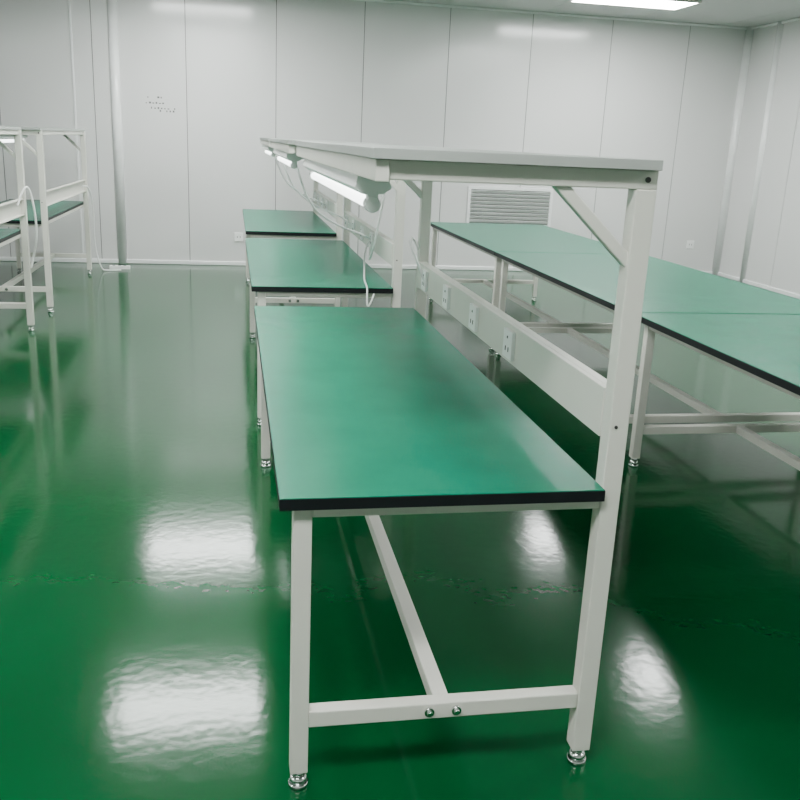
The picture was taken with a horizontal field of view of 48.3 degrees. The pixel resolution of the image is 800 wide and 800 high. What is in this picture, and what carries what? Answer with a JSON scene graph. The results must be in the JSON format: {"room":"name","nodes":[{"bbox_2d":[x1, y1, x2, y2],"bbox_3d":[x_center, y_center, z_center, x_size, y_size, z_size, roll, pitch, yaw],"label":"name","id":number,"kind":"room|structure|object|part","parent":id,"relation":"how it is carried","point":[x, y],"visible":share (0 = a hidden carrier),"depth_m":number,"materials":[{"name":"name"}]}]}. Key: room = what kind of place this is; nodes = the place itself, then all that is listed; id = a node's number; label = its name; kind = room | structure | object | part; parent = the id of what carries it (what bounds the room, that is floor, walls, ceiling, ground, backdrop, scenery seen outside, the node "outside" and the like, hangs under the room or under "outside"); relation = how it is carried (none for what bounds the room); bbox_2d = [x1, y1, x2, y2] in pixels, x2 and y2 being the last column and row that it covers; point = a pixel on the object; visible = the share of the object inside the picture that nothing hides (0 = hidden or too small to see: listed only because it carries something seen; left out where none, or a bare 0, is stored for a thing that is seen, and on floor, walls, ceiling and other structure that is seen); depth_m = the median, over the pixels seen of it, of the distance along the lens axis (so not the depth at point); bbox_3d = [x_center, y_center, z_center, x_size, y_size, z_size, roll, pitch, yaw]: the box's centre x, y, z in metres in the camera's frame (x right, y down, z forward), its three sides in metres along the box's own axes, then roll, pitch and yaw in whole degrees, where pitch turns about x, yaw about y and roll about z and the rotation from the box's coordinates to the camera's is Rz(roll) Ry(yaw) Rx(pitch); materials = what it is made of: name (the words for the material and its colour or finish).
{"room":"clean room","nodes":[
{"label":"clean room","id":0,"kind":"room"},
{"bbox_2d":[0,0,745,270],"bbox_3d":[-1.598,-3.092,10.388,11.900,3.050,0.100,0,16,-11],"label":"wall","id":1,"kind":"structure","parent":0,"point":[234,74],"depth_m":10.42,"materials":[{"name":"paint"}]},
{"bbox_2d":[68,0,126,263],"bbox_3d":[-3.378,-3.067,10.018,0.505,3.050,0.110,0,16,-11],"label":"trim","id":2,"kind":"structure","parent":1,"relation":"attached to","point":[112,16],"depth_m":10.00,"materials":[{"name":"metal"}]},
{"bbox_2d":[146,96,174,112],"bbox_3d":[-2.697,-3.331,10.057,0.322,0.165,0.001,0,16,-11],"label":"notice","id":3,"kind":"object","parent":1,"relation":"attached to","point":[147,96],"visible":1,"depth_m":10.05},
{"bbox_2d":[234,233,242,240],"bbox_3d":[-1.915,-1.937,10.610,0.100,0.100,0.016,0,16,-11],"label":"wall socket","id":4,"kind":"object","parent":1,"relation":"attached to","point":[238,236],"visible":1,"depth_m":10.61,"materials":[{"name":"white plastic"}]},
{"bbox_2d":[0,257,711,273],"bbox_3d":[-1.654,-1.636,10.746,11.900,0.050,0.020,0,16,-11],"label":"baseboard","id":5,"kind":"structure","parent":1,"relation":"attached to","point":[36,259],"depth_m":10.59,"materials":[{"name":"metal"}]},
{"bbox_2d":[466,186,553,226],"bbox_3d":[1.361,-2.330,11.104,1.090,0.610,0.026,0,16,-11],"label":"air vent","id":6,"kind":"object","parent":1,"relation":"in","point":[488,205],"visible":0.73,"depth_m":11.08,"materials":[{"name":"white metal"}]},
{"bbox_2d":[352,0,746,29],"bbox_3d":[-1.520,-4.524,9.909,11.900,0.030,0.030,0,16,-11],"label":"trim","id":7,"kind":"structure","parent":1,"relation":"attached to","point":[379,1],"depth_m":10.51,"materials":[{"name":"metal"}]},
{"bbox_2d":[686,241,693,248],"bbox_3d":[3.789,-2.029,11.656,0.100,0.100,0.016,0,16,-11],"label":"wall socket","id":8,"kind":"object","parent":1,"relation":"attached to","point":[690,244],"visible":1,"depth_m":11.65,"materials":[{"name":"white plastic"}]},
{"bbox_2d":[712,27,753,274],"bbox_3d":[4.252,-3.121,11.416,0.120,3.050,0.120,0,16,-11],"label":"trim","id":9,"kind":"structure","parent":1,"relation":"attached to","point":[748,38],"depth_m":11.35,"materials":[{"name":"metal"}]},
{"bbox_2d":[0,261,799,799],"bbox_3d":[-0.425,0.379,4.219,12.100,0.100,14.100,0,16,-11],"label":"floor","id":10,"kind":"structure","parent":0,"point":[146,540],"depth_m":3.14,"materials":[{"name":"green paint"}]},
{"bbox_2d":[0,126,37,330],"bbox_3d":[-2.910,-0.935,5.513,0.860,1.489,2.292,0,16,-11],"label":"workbench","id":11,"kind":"object","parent":10,"relation":"on","point":[16,208],"visible":1,"depth_m":6.51,"materials":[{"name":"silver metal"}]},
{"bbox_3d":[-2.583,-1.112,5.522,0.039,0.117,2.152,0,16,-11],"label":"outlet rail","id":12,"kind":"part","parent":11,"relation":"part of","materials":[{"name":"white metal"}]},
{"bbox_2d":[0,126,120,311],"bbox_3d":[-3.357,-1.795,8.429,1.060,1.489,2.514,0,16,-11],"label":"workbench","id":13,"kind":"object","parent":10,"relation":"on","point":[50,207],"visible":0.9,"depth_m":7.97,"materials":[{"name":"silver metal"}]},
{"bbox_2d":[0,135,27,142],"bbox_3d":[-3.606,-2.381,8.123,0.089,0.087,1.628,0,16,-11],"label":"lamp","id":14,"kind":"object","parent":13,"relation":"attached to","point":[1,136],"depth_m":8.21,"materials":[{"name":"white plastic"}]},
{"bbox_3d":[-3.108,-1.941,8.315,0.039,0.117,2.152,0,16,-11],"label":"outlet rail","id":15,"kind":"part","parent":13,"relation":"part of","materials":[{"name":"white metal"}]},
{"bbox_2d":[109,265,129,268],"bbox_3d":[-3.149,-1.494,10.040,0.220,0.037,0.060,0,16,-11],"label":"power strip","id":16,"kind":"object","parent":10,"relation":"on","point":[110,266],"visible":1,"depth_m":10.02,"materials":[{"name":"white plastic"}]},
{"bbox_2d":[243,137,342,322],"bbox_3d":[-1.065,-1.675,8.376,0.786,1.489,2.292,0,16,-11],"label":"workbench","id":17,"kind":"object","parent":10,"relation":"on","point":[258,223],"visible":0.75,"depth_m":7.66,"materials":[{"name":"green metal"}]},
{"bbox_2d":[262,145,275,156],"bbox_3d":[-1.199,-2.293,8.199,0.089,0.087,1.628,0,16,-11],"label":"lamp","id":18,"kind":"object","parent":17,"relation":"attached to","point":[268,150],"depth_m":7.61,"materials":[{"name":"white plastic"}]},
{"bbox_3d":[-0.701,-1.853,8.392,0.039,0.117,2.152,0,16,-11],"label":"outlet rail","id":19,"kind":"part","parent":17,"relation":"part of","materials":[{"name":"white metal"}]},
{"bbox_2d":[245,138,407,425],"bbox_3d":[-0.576,-0.888,5.723,0.786,1.489,2.311,0,16,-11],"label":"workbench","id":20,"kind":"object","parent":10,"relation":"on","point":[277,267],"visible":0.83,"depth_m":5.07,"materials":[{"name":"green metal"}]},
{"bbox_2d":[273,149,301,168],"bbox_3d":[-0.712,-1.509,5.555,0.089,0.087,1.628,0,16,-11],"label":"lamp","id":21,"kind":"object","parent":20,"relation":"attached to","point":[291,160],"depth_m":4.88,"materials":[{"name":"white plastic"}]},
{"bbox_2d":[345,215,347,227],"bbox_3d":[-0.397,-1.318,6.583,0.014,0.086,0.086,0,16,-11],"label":"outlet","id":22,"kind":"object","parent":20,"relation":"attached to","point":[346,216],"depth_m":6.55,"materials":[{"name":"white plastic"}]},
{"bbox_2d":[352,220,354,233],"bbox_3d":[-0.323,-1.200,6.186,0.014,0.086,0.086,0,16,-11],"label":"outlet","id":23,"kind":"object","parent":20,"relation":"attached to","point":[353,221],"depth_m":6.15,"materials":[{"name":"white plastic"}]},
{"bbox_2d":[360,226,363,239],"bbox_3d":[-0.248,-1.083,5.790,0.014,0.086,0.086,0,16,-11],"label":"outlet","id":24,"kind":"object","parent":20,"relation":"attached to","point":[361,227],"depth_m":5.76,"materials":[{"name":"white plastic"}]},
{"bbox_3d":[-0.213,-1.069,5.748,0.039,0.117,2.152,0,16,-11],"label":"outlet rail","id":25,"kind":"part","parent":20,"relation":"part of","materials":[{"name":"white metal"}]},
{"bbox_2d":[369,232,373,247],"bbox_3d":[-0.174,-0.965,5.394,0.014,0.086,0.086,0,16,-11],"label":"outlet","id":26,"kind":"object","parent":20,"relation":"attached to","point":[371,239],"depth_m":5.36,"materials":[{"name":"white plastic"}]},
{"bbox_2d":[254,141,663,790],"bbox_3d":[-0.074,-0.096,3.053,0.786,1.489,2.292,0,16,-11],"label":"workbench","id":27,"kind":"object","parent":10,"relation":"on","point":[369,412],"visible":1,"depth_m":2.19,"materials":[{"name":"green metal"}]},
{"bbox_2d":[303,159,391,212],"bbox_3d":[-0.207,-0.714,2.876,0.089,0.087,1.628,0,16,-11],"label":"lamp","id":28,"kind":"object","parent":27,"relation":"attached to","point":[339,177],"depth_m":2.32,"materials":[{"name":"white plastic"}]},
{"bbox_2d":[421,269,427,291],"bbox_3d":[0.107,-0.523,3.903,0.014,0.086,0.086,0,16,-11],"label":"outlet","id":29,"kind":"object","parent":27,"relation":"attached to","point":[424,272],"depth_m":3.88,"materials":[{"name":"white plastic"}]},
{"bbox_2d":[442,284,450,309],"bbox_3d":[0.181,-0.405,3.507,0.014,0.086,0.086,0,16,-11],"label":"outlet","id":30,"kind":"object","parent":27,"relation":"attached to","point":[446,298],"depth_m":3.48,"materials":[{"name":"white plastic"}]},
{"bbox_2d":[468,303,478,331],"bbox_3d":[0.256,-0.288,3.111,0.014,0.086,0.086,0,16,-11],"label":"outlet","id":31,"kind":"object","parent":27,"relation":"attached to","point":[473,324],"depth_m":3.09,"materials":[{"name":"white plastic"}]},
{"bbox_2d":[502,327,515,360],"bbox_3d":[0.330,-0.170,2.715,0.014,0.086,0.086,0,16,-11],"label":"outlet","id":32,"kind":"object","parent":27,"relation":"attached to","point":[509,339],"depth_m":2.69,"materials":[{"name":"white plastic"}]},
{"bbox_3d":[0.291,-0.273,3.068,0.039,0.117,2.152,0,16,-11],"label":"outlet rail","id":33,"kind":"part","parent":27,"relation":"part of","materials":[{"name":"white metal"}]},
{"bbox_2d":[429,222,612,349],"bbox_3d":[1.059,-1.072,7.939,1.200,0.760,2.385,0,16,-11],"label":"table","id":34,"kind":"object","parent":10,"relation":"on","point":[489,239],"visible":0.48,"depth_m":7.59,"materials":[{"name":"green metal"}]},
{"bbox_2d":[495,252,799,423],"bbox_3d":[1.485,-0.400,5.675,1.200,0.760,2.385,0,16,-11],"label":"table","id":35,"kind":"object","parent":10,"relation":"on","point":[670,287],"visible":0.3,"depth_m":5.20,"materials":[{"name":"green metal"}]},
{"bbox_2d":[628,313,799,470],"bbox_3d":[1.911,0.272,3.411,1.200,0.760,2.385,0,16,-11],"label":"table","id":36,"kind":"object","parent":10,"relation":"on","point":[765,348],"visible":0.95,"depth_m":4.07,"materials":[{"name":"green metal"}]},
{"bbox_2d":[392,0,799,26],"bbox_3d":[-0.287,-2.644,3.348,12.100,0.100,14.100,0,16,-11],"label":"ceiling","id":37,"kind":"structure","parent":0,"point":[739,13],"depth_m":10.06,"materials":[{"name":"white paint"}]},
{"bbox_2d":[568,0,701,9],"bbox_3d":[2.421,-4.141,9.243,1.220,0.050,0.560,0,16,-11],"label":"ceiling light","id":38,"kind":"object","parent":37,"relation":"attached to","point":[654,4],"depth_m":9.31,"materials":[{"name":"white plastic"}]},
{"bbox_2d":[719,20,799,294],"bbox_3d":[5.543,-1.178,4.880,0.100,3.050,13.900,0,16,-11],"label":"wall","id":39,"kind":"structure","parent":0,"point":[774,252],"depth_m":10.63,"materials":[{"name":"paint"}]},
{"bbox_2d":[717,272,799,298],"bbox_3d":[5.420,0.265,5.274,0.020,0.050,13.880,0,16,-11],"label":"baseboard","id":40,"kind":"structure","parent":39,"relation":"attached to","point":[734,278],"depth_m":10.78,"materials":[{"name":"metal"}]},
{"bbox_2d":[739,21,783,282],"bbox_3d":[4.385,-2.942,10.816,0.100,3.050,0.100,0,16,-11],"label":"trim","id":41,"kind":"structure","parent":39,"relation":"attached to","point":[779,31],"depth_m":10.76,"materials":[{"name":"metal"}]},
{"bbox_2d":[752,17,799,29],"bbox_3d":[5.548,-2.623,4.436,0.030,0.030,13.870,0,16,-11],"label":"trim","id":42,"kind":"structure","parent":39,"relation":"attached to","point":[794,19],"depth_m":10.47,"materials":[{"name":"metal"}]}
]}

